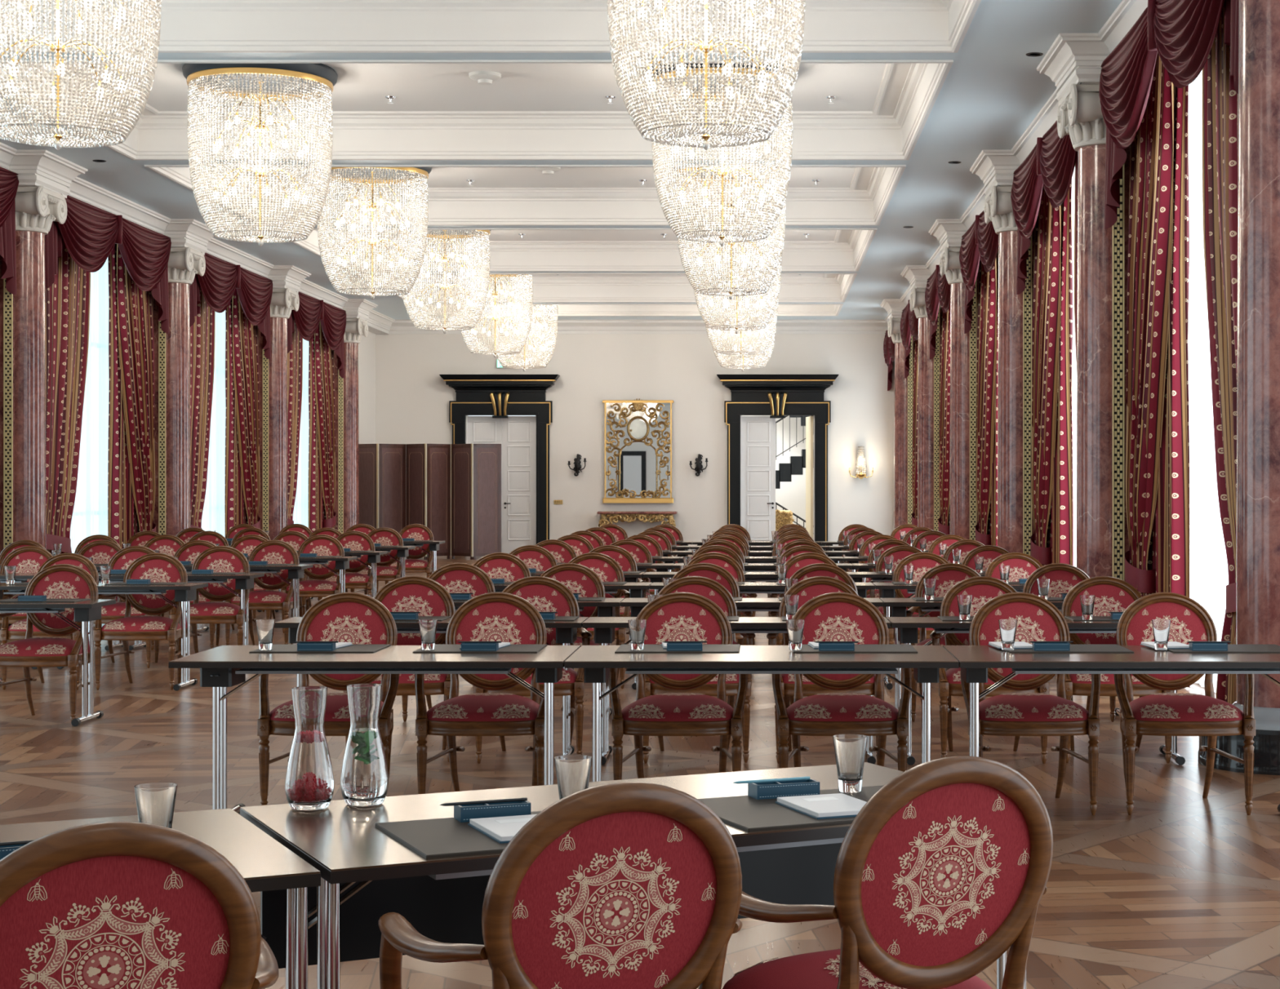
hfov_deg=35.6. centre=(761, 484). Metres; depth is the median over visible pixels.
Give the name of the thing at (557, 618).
desk pad
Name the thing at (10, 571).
drinking glass
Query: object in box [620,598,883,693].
table
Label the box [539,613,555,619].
tray
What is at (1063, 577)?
upholstered armchair
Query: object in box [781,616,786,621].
desk pad
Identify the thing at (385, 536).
upholstered armchair
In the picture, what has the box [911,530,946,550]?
upholstered armchair
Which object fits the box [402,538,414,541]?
tray
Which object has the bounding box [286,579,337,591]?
seat cushion
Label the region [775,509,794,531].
chest
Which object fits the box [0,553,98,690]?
upholstered armchair
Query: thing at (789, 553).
upholstered armchair
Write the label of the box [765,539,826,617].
upholstered armchair
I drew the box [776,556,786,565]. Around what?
drinking glass
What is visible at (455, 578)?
upholstered armchair
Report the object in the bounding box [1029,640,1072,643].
pencil
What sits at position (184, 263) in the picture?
marble column
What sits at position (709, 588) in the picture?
upholstered armchair
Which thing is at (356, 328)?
marble column
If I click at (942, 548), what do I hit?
drinking glass
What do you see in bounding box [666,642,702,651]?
tray
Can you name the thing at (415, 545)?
cable tray
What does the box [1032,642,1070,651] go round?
tray
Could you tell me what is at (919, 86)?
ceiling
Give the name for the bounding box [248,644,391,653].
desk pad
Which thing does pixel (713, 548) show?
upholstered armchair
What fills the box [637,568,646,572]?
cable tray
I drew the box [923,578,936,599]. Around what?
drinking glass
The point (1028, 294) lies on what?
trim
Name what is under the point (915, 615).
seat cushion
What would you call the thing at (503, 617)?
upholstered armchair
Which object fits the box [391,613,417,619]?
tray
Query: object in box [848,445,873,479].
sconce
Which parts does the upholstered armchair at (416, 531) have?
seat rail, frame, leg, arm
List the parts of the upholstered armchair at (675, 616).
arm, leg, leg, seat rail, frame, leg, leg, arm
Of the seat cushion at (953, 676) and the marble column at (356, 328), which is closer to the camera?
the seat cushion at (953, 676)
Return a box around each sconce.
[567,453,586,476]
[688,453,708,476]
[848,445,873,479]
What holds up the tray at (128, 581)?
on the desk pad at (113, 584)
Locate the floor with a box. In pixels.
[0,555,1279,988]
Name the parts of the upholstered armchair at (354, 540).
seat rail, frame, leg, arm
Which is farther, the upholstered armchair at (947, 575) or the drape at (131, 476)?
the drape at (131, 476)
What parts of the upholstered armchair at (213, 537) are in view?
frame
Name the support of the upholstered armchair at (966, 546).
on the floor
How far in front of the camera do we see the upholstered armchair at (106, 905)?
2.98 m
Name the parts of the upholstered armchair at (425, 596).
leg, seat rail, frame, leg, leg, arm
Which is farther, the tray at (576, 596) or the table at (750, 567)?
the table at (750, 567)
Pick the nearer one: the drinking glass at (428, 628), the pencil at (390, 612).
the drinking glass at (428, 628)
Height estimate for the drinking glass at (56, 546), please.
0.128 m
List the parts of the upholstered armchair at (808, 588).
arm, leg, leg, frame, seat rail, leg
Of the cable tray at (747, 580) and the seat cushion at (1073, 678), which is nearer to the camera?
the seat cushion at (1073, 678)
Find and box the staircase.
[775,415,813,528]
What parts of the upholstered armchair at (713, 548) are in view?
frame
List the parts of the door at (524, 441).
crown moulding, casing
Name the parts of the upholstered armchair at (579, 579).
frame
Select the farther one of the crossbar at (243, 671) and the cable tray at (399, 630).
the cable tray at (399, 630)
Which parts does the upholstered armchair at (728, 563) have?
frame, seat rail, leg, arm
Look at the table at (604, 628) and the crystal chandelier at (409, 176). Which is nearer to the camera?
the table at (604, 628)
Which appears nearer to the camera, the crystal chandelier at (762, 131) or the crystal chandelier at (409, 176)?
the crystal chandelier at (762, 131)
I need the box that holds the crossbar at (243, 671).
[235,668,511,674]
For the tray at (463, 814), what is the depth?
4.20 m
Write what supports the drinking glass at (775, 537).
on the desk pad
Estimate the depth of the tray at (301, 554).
19.50 m
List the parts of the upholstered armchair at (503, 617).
arm, leg, leg, seat rail, frame, leg, leg, arm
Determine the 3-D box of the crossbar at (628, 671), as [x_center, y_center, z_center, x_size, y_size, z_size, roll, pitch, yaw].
[0.000,0.761,8.230,1.120,0.035,0.120,0,0,0]
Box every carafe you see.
[284,686,334,810]
[340,684,388,806]
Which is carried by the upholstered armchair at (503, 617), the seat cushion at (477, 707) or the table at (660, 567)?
the seat cushion at (477, 707)
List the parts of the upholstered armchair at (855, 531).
frame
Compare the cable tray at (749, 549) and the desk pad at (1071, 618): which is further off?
the cable tray at (749, 549)
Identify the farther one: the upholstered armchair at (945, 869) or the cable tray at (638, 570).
the cable tray at (638, 570)
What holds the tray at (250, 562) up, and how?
on the desk pad at (268, 564)
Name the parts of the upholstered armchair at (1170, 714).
leg, arm, leg, frame, seat rail, leg, leg, arm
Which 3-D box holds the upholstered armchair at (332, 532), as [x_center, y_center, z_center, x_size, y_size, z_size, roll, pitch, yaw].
[-5.091,0.982,23.000,0.646,0.956,0.620,0,0,-1]
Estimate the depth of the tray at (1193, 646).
8.49 m
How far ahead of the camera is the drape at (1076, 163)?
18.08 m
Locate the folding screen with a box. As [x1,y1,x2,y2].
[359,444,501,559]
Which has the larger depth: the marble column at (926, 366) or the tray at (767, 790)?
the marble column at (926, 366)
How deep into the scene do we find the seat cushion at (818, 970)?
3.92 m
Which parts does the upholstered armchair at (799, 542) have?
frame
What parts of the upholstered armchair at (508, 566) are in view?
frame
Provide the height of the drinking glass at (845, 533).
0.128 m
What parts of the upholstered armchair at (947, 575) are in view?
arm, leg, leg, frame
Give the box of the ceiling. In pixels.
[0,0,1122,319]
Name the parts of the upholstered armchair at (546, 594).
leg, leg, seat rail, frame, leg, leg, arm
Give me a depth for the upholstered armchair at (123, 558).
16.21 m
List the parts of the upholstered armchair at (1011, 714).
arm, leg, leg, frame, seat rail, leg, leg, arm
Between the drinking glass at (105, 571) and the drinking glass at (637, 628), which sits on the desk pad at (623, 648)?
the drinking glass at (637, 628)
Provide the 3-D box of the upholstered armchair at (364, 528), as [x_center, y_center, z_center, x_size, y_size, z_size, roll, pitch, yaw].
[-5.110,0.982,25.192,0.646,0.956,0.620,0,0,-3]
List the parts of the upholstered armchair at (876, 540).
frame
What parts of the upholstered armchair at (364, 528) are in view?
frame, leg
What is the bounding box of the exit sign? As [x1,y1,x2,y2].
[496,359,513,368]
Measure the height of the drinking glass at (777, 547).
0.128 m
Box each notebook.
[335,642,352,648]
[459,642,511,648]
[467,814,536,844]
[661,642,666,648]
[775,793,866,819]
[807,641,818,648]
[987,641,1032,648]
[1140,641,1189,648]
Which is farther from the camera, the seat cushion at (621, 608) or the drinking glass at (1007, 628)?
the seat cushion at (621, 608)
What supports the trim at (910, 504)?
attached to the wall at (1073, 175)
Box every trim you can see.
[0,142,395,333]
[0,258,14,553]
[152,297,167,535]
[257,328,269,530]
[333,350,343,533]
[388,320,888,333]
[880,0,1147,323]
[907,335,914,524]
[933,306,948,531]
[968,271,978,540]
[1022,226,1035,555]
[1111,144,1130,581]
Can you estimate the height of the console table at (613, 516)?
0.919 m
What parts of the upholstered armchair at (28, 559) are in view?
seat rail, frame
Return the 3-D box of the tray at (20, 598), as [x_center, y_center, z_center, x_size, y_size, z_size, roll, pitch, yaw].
[-4.453,0.695,12.128,0.152,0.032,0.063,0,0,2]
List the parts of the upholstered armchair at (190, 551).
leg, frame, leg, leg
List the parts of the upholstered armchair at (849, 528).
frame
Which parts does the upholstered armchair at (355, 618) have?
leg, arm, seat rail, frame, leg, arm, leg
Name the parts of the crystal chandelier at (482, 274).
stem, ceiling plate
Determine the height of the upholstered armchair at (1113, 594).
0.956 m
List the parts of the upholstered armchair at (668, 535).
frame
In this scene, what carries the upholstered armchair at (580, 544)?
on the floor
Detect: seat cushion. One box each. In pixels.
[0,637,88,656]
[8,618,40,631]
[11,613,26,616]
[101,601,146,615]
[101,615,181,631]
[190,591,210,603]
[190,601,239,615]
[231,590,293,603]
[253,582,266,591]
[270,693,383,721]
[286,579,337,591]
[322,573,369,582]
[355,566,398,575]
[371,674,447,683]
[388,559,428,567]
[426,693,539,721]
[524,668,577,684]
[573,635,599,646]
[586,628,619,631]
[619,606,631,614]
[621,591,651,598]
[622,693,733,721]
[648,674,738,684]
[722,949,992,988]
[781,674,875,684]
[786,693,898,721]
[866,591,879,598]
[878,606,918,614]
[893,614,933,630]
[915,635,945,646]
[945,667,995,684]
[978,693,1088,721]
[1069,674,1143,684]
[1129,693,1243,721]
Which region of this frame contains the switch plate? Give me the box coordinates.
[554,500,562,504]
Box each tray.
[0,578,26,582]
[0,608,64,613]
[0,844,26,860]
[3,590,166,594]
[17,595,46,601]
[98,578,226,582]
[110,569,126,573]
[126,579,150,584]
[180,561,191,564]
[186,569,279,573]
[191,569,213,573]
[248,561,267,564]
[297,643,335,651]
[299,560,328,564]
[300,553,316,556]
[343,548,351,551]
[344,555,360,558]
[373,543,381,546]
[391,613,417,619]
[396,628,447,633]
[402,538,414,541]
[403,544,423,546]
[449,594,471,599]
[453,800,530,822]
[454,606,583,611]
[461,643,498,651]
[490,578,504,583]
[494,589,617,593]
[528,568,536,573]
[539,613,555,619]
[573,594,578,599]
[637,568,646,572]
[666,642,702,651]
[731,628,787,633]
[736,606,779,611]
[739,589,785,593]
[744,568,775,572]
[744,577,777,582]
[745,561,776,563]
[747,778,819,799]
[748,544,773,546]
[748,555,772,556]
[749,549,773,551]
[818,643,854,651]
[871,577,892,582]
[906,589,1022,593]
[920,606,1062,611]
[1018,578,1027,583]
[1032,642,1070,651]
[1111,613,1123,619]
[1189,643,1227,651]
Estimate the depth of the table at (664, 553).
21.05 m
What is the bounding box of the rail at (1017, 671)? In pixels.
[1011,668,1279,674]
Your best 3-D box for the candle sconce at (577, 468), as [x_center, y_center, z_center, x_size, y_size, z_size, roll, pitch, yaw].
[-3.840,-0.406,41.395,0.410,0.469,0.210,0,0,0]
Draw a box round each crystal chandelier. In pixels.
[0,0,161,150]
[182,63,337,246]
[314,167,431,300]
[399,230,490,333]
[457,274,533,358]
[490,305,558,372]
[606,0,805,150]
[651,63,792,246]
[673,167,786,300]
[692,230,781,333]
[702,274,777,358]
[709,306,776,371]
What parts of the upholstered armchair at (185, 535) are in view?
frame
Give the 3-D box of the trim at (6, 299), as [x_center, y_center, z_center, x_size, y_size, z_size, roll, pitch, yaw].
[-7.928,-0.843,20.890,0.305,4.600,0.560,0,0,0]
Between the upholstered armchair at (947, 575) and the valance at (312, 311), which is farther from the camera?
the valance at (312, 311)
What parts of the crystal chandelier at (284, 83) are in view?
bulb, bulb, bulb, bulb, bulb, bulb, bulb, bulb, ceiling plate, stem, bulb, bulb, bulb, bulb, bulb, bulb, bulb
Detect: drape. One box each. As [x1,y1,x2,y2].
[44,240,90,555]
[107,244,155,549]
[189,288,215,529]
[224,288,260,535]
[287,319,302,525]
[308,321,335,532]
[911,337,918,526]
[937,301,951,535]
[975,249,998,546]
[1031,180,1073,566]
[1074,154,1077,364]
[1124,52,1190,688]
[1201,4,1238,704]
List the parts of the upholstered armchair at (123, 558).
leg, seat rail, frame, leg, leg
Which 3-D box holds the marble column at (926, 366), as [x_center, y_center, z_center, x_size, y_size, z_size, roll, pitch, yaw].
[2.715,-0.822,31.600,0.860,4.559,0.864,0,0,0]
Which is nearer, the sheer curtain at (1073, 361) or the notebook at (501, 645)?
the notebook at (501, 645)
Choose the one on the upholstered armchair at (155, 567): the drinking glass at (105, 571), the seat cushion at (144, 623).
the seat cushion at (144, 623)
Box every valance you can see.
[0,166,18,294]
[44,195,171,333]
[189,253,272,359]
[287,291,346,378]
[883,329,894,391]
[900,300,918,378]
[924,264,951,359]
[959,210,998,333]
[1010,120,1078,294]
[1098,0,1238,229]
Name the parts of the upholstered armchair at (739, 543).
frame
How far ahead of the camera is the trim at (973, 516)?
25.92 m
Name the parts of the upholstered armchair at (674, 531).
frame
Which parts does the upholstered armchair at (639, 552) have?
frame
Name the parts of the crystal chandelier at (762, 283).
ceiling plate, stem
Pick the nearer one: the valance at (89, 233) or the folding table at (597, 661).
the folding table at (597, 661)
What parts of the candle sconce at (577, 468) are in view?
arm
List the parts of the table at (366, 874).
modesty panel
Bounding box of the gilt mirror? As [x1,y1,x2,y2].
[602,398,673,503]
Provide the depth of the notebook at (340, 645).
8.70 m
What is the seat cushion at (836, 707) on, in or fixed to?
on the upholstered armchair at (832, 616)
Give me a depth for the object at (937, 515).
31.31 m
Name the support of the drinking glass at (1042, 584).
on the desk pad at (1049, 598)
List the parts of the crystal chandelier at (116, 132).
bulb, bulb, bulb, bulb, stem, bulb, bulb, bulb, bulb, bulb, bulb, bulb, bulb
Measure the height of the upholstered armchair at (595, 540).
0.956 m
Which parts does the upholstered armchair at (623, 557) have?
frame, arm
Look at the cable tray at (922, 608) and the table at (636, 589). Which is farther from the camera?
the table at (636, 589)
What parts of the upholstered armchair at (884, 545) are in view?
frame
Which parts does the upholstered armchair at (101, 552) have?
frame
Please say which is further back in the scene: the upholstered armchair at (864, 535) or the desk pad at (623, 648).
the upholstered armchair at (864, 535)
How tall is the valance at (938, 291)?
1.248 m
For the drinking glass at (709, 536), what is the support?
on the desk pad
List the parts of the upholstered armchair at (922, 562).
arm, leg, seat rail, frame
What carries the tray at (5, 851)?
on the table at (265, 864)
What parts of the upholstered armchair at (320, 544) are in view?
leg, leg, seat rail, frame, leg, arm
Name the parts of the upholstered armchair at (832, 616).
arm, leg, leg, frame, seat rail, leg, leg, arm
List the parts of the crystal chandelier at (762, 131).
bulb, bulb, bulb, bulb, bulb, bulb, bulb, stem, bulb, bulb, bulb, bulb, bulb, bulb, bulb, bulb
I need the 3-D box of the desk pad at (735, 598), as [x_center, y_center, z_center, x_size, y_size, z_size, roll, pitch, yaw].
[-0.372,0.714,12.380,0.500,0.006,0.300,0,0,0]
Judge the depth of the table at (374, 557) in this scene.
21.11 m
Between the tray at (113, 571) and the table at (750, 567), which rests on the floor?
the table at (750, 567)
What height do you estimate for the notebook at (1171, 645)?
0.014 m
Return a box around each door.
[439,374,559,553]
[716,374,838,551]
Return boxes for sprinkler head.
[385,96,395,103]
[466,179,474,186]
[604,96,615,103]
[638,179,647,186]
[812,179,820,186]
[826,96,836,103]
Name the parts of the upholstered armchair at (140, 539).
frame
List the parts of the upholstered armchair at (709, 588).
leg, arm, leg, seat rail, frame, leg, leg, arm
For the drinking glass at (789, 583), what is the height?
0.128 m
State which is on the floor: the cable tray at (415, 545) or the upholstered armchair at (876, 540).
the upholstered armchair at (876, 540)
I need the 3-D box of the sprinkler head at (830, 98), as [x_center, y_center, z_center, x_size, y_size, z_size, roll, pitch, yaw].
[0.690,-3.812,19.700,0.110,0.062,0.110,0,0,0]
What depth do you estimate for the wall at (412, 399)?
41.50 m
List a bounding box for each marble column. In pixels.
[8,186,66,626]
[166,247,205,536]
[269,288,299,540]
[343,317,368,533]
[887,317,907,529]
[909,288,941,530]
[939,247,978,539]
[983,186,1022,553]
[1057,84,1111,577]
[1198,0,1279,775]
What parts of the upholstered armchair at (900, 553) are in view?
arm, frame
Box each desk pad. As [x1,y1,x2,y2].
[0,599,90,602]
[8,582,28,585]
[93,564,107,565]
[104,582,186,585]
[186,572,244,574]
[248,564,295,565]
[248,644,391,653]
[298,555,342,557]
[344,551,372,552]
[374,811,541,858]
[394,616,450,621]
[403,540,433,542]
[412,644,546,653]
[493,582,513,584]
[530,571,544,573]
[543,616,579,621]
[576,597,605,600]
[602,582,626,584]
[614,644,740,653]
[622,571,641,573]
[635,563,653,564]
[651,555,662,558]
[697,785,884,831]
[726,616,738,621]
[733,597,742,600]
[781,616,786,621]
[792,644,917,653]
[857,555,868,558]
[877,571,893,573]
[891,582,918,584]
[912,597,943,600]
[937,616,973,621]
[1006,644,1133,653]
[1008,582,1025,584]
[1047,597,1063,600]
[1064,616,1119,621]
[1166,644,1279,653]
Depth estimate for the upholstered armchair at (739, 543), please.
19.89 m
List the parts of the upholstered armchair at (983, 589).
arm, leg, leg, frame, seat rail, leg, leg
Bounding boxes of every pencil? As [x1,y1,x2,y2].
[0,840,35,846]
[293,641,337,643]
[390,612,420,613]
[440,797,527,806]
[457,641,501,643]
[662,640,706,643]
[733,776,810,784]
[814,641,858,643]
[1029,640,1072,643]
[1186,641,1231,643]
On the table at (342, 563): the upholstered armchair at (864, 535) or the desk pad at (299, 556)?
the desk pad at (299, 556)
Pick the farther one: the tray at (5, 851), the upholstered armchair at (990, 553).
the upholstered armchair at (990, 553)
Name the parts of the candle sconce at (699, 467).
arm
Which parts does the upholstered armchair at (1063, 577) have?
frame, leg, leg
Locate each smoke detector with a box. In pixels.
[468,71,501,84]
[535,167,560,174]
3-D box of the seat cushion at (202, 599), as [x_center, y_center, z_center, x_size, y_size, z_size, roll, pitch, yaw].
[-5.096,0.992,17.666,0.539,0.094,0.492,0,0,0]
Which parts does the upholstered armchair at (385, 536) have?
seat rail, frame, arm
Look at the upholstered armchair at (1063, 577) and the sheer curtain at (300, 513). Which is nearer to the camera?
the upholstered armchair at (1063, 577)
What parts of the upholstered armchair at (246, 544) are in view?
frame, leg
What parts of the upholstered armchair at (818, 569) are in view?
arm, leg, frame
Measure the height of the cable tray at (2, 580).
0.035 m
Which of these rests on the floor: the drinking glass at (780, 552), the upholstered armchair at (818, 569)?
the upholstered armchair at (818, 569)
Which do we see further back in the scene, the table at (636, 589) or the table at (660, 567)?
the table at (660, 567)
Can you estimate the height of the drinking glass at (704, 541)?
0.128 m
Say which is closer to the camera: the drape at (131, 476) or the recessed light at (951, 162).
the recessed light at (951, 162)
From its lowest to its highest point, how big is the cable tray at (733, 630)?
0.035 m
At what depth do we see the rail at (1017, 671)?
8.17 m
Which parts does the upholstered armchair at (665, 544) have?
frame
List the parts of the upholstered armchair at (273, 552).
leg, leg, seat rail, frame, leg, arm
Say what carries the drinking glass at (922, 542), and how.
on the desk pad
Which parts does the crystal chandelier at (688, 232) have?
bulb, bulb, ceiling plate, stem, bulb, bulb, bulb, bulb, bulb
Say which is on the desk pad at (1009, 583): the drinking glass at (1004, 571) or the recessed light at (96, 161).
the drinking glass at (1004, 571)
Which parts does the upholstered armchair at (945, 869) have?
arm, frame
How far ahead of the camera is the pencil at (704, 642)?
8.51 m
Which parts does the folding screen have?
panel, panel, panel, panel, panel, panel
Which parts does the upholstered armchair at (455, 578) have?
leg, leg, frame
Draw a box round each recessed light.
[92,160,106,162]
[948,161,960,164]
[1025,52,1043,57]
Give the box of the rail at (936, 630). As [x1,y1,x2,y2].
[933,628,1116,633]
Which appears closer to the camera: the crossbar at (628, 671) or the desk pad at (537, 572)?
the crossbar at (628, 671)
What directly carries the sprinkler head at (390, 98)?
attached to the ceiling
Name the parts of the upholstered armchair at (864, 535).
frame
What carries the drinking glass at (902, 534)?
on the desk pad
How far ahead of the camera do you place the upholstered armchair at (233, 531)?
25.47 m
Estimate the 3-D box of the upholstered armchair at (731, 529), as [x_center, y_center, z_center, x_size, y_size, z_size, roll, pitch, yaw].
[-0.377,0.982,23.169,0.646,0.956,0.620,0,0,-3]
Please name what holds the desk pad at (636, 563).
on the table at (660, 567)
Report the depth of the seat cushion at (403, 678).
10.40 m
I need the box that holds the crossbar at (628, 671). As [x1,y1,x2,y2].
[625,668,897,674]
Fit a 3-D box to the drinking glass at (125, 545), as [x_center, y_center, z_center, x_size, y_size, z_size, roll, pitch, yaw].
[-6.240,0.647,19.530,0.081,0.128,0.081,0,0,0]
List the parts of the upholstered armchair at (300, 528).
frame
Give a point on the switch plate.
(556, 502)
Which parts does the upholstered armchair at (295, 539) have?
leg, leg, frame, leg, arm, leg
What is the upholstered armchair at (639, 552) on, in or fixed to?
on the floor
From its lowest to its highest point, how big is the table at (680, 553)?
0.738 m
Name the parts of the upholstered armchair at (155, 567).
leg, arm, leg, seat rail, frame, leg, arm, leg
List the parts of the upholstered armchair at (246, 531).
frame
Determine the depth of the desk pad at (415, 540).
24.98 m
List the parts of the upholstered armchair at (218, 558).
leg, arm, leg, seat rail, frame, leg, arm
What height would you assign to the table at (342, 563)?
0.738 m
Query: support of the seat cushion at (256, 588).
on the upholstered armchair at (246, 544)
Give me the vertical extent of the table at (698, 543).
0.738 m
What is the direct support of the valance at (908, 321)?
attached to the wall at (1073, 175)
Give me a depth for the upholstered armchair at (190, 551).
17.96 m
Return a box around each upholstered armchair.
[0,540,46,564]
[0,546,53,644]
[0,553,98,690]
[0,564,98,721]
[0,822,278,988]
[74,534,119,553]
[78,540,123,642]
[80,546,160,668]
[93,553,187,690]
[122,534,184,602]
[126,530,164,617]
[151,540,220,650]
[168,531,229,618]
[169,546,249,659]
[176,527,204,543]
[213,534,273,633]
[224,540,299,645]
[225,524,255,538]
[231,527,270,612]
[253,531,309,622]
[257,592,399,805]
[278,524,312,590]
[280,534,345,633]
[308,527,342,608]
[318,531,376,600]
[343,576,455,762]
[345,524,378,593]
[350,527,404,595]
[377,782,742,988]
[385,524,433,584]
[401,563,495,721]
[414,592,546,794]
[457,552,530,676]
[473,576,591,764]
[509,545,557,571]
[535,539,577,563]
[539,563,605,704]
[557,534,593,555]
[568,552,630,688]
[570,530,604,549]
[586,527,616,545]
[589,545,646,634]
[600,524,628,541]
[608,592,748,780]
[610,539,656,598]
[625,534,667,595]
[638,530,675,581]
[642,576,755,764]
[643,527,679,572]
[654,524,688,570]
[672,563,752,645]
[686,552,757,684]
[692,545,755,643]
[698,539,749,598]
[698,755,1053,988]
[706,534,755,596]
[711,530,749,550]
[712,527,748,543]
[718,524,751,541]
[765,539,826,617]
[766,576,884,764]
[767,534,813,613]
[767,545,827,598]
[769,552,838,645]
[769,563,857,705]
[772,592,911,772]
[773,530,814,546]
[777,524,808,533]
[777,527,809,537]
[837,524,866,563]
[839,527,875,572]
[844,530,882,582]
[855,534,897,595]
[861,539,911,608]
[868,545,926,639]
[883,552,948,684]
[890,524,918,540]
[902,527,933,545]
[906,563,980,721]
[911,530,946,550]
[928,534,964,555]
[929,576,1049,764]
[942,539,984,563]
[960,592,1100,815]
[961,545,1008,571]
[984,552,1042,582]
[1022,563,1115,722]
[1061,576,1173,763]
[1113,592,1255,815]
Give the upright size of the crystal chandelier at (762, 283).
1.640 m
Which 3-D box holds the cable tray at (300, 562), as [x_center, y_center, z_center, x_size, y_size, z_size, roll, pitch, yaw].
[-4.830,0.761,19.515,1.120,0.035,0.120,0,0,0]
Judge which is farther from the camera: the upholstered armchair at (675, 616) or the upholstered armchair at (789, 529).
the upholstered armchair at (789, 529)
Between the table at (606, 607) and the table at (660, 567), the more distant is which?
the table at (660, 567)
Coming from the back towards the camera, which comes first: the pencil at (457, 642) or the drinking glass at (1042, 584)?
the drinking glass at (1042, 584)
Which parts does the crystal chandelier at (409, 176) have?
stem, ceiling plate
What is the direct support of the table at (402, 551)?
on the floor
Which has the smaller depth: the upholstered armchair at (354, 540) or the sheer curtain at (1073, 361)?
the sheer curtain at (1073, 361)
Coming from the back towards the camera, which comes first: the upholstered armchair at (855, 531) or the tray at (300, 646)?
the upholstered armchair at (855, 531)
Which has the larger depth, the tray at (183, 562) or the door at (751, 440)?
the door at (751, 440)
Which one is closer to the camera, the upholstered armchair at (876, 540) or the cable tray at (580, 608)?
the cable tray at (580, 608)
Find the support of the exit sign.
attached to the wall at (412, 399)
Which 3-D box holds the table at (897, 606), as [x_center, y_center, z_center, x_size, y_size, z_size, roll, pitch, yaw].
[1.545,1.086,12.325,1.598,0.738,0.454,0,0,0]
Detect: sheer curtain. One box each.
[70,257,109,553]
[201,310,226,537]
[293,338,309,528]
[1071,178,1076,567]
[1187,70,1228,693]
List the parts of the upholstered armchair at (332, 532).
frame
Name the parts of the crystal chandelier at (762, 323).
stem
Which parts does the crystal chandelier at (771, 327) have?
stem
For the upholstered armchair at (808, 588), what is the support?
on the floor
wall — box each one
[358,331,375,444]
[375,333,894,551]
[741,415,805,528]
[1071,166,1075,182]
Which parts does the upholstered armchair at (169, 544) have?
frame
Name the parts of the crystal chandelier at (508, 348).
stem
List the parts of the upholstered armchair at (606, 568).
frame, seat rail, leg, leg, arm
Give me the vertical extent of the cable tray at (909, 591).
0.035 m
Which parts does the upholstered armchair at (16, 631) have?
leg, arm, seat rail, leg, frame, leg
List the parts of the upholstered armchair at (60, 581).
arm, leg, seat rail, frame, leg, arm, leg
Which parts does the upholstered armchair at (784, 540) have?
frame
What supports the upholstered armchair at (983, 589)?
on the floor
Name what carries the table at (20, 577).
on the floor
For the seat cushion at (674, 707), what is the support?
on the upholstered armchair at (675, 616)
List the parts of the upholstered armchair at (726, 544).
frame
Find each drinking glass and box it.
[4,565,16,584]
[51,550,61,556]
[53,543,62,550]
[99,565,111,584]
[122,543,131,548]
[133,782,177,828]
[255,619,275,650]
[418,619,437,650]
[554,755,591,799]
[627,619,646,650]
[647,595,662,603]
[662,578,675,586]
[680,565,688,570]
[683,556,693,565]
[692,549,699,555]
[702,539,709,545]
[706,534,714,539]
[771,531,777,535]
[772,534,778,546]
[774,544,782,556]
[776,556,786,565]
[776,565,787,583]
[777,549,786,556]
[783,595,799,619]
[785,578,798,591]
[786,619,804,650]
[832,733,867,792]
[842,531,848,541]
[847,534,853,546]
[856,539,863,551]
[867,544,875,553]
[872,549,881,564]
[883,556,893,573]
[899,531,906,541]
[902,565,914,583]
[910,534,916,546]
[919,539,926,551]
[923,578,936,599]
[938,544,946,557]
[951,549,960,564]
[956,595,972,620]
[973,556,984,573]
[998,619,1017,650]
[999,565,1010,583]
[1036,578,1049,599]
[1080,595,1095,620]
[1151,619,1170,650]
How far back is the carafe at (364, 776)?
4.42 m
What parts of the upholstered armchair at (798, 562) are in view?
arm, leg, frame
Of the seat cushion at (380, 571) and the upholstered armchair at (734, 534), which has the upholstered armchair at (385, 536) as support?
the seat cushion at (380, 571)
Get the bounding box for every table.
[0,564,123,650]
[0,573,36,669]
[0,582,208,690]
[0,599,115,726]
[0,808,320,988]
[57,573,264,669]
[128,564,312,650]
[168,645,581,814]
[191,556,357,633]
[240,762,1026,988]
[274,546,414,612]
[274,617,588,761]
[297,551,387,598]
[317,541,444,599]
[453,598,624,715]
[493,582,652,689]
[530,572,644,644]
[564,645,959,782]
[582,617,890,765]
[596,511,677,527]
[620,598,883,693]
[636,563,674,580]
[642,572,777,595]
[649,582,875,598]
[652,556,680,578]
[662,551,673,562]
[671,546,690,563]
[671,551,772,563]
[672,563,853,572]
[675,541,693,551]
[679,556,844,563]
[689,546,829,551]
[692,541,821,546]
[820,541,843,551]
[824,551,928,563]
[828,546,848,563]
[842,556,867,572]
[846,572,985,591]
[851,563,875,582]
[871,582,1024,689]
[880,598,1120,715]
[886,617,1185,765]
[942,645,1279,813]
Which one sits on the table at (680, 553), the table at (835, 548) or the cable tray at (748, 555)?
the cable tray at (748, 555)
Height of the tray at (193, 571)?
0.032 m
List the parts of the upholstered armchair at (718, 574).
frame, arm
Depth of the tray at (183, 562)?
17.55 m
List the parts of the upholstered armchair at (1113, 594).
arm, leg, leg, frame, seat rail, leg, leg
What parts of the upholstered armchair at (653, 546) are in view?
frame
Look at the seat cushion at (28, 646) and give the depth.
12.06 m
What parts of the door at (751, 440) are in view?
crown moulding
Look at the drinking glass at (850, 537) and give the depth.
22.93 m
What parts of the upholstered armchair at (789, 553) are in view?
frame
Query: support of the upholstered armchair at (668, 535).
on the floor

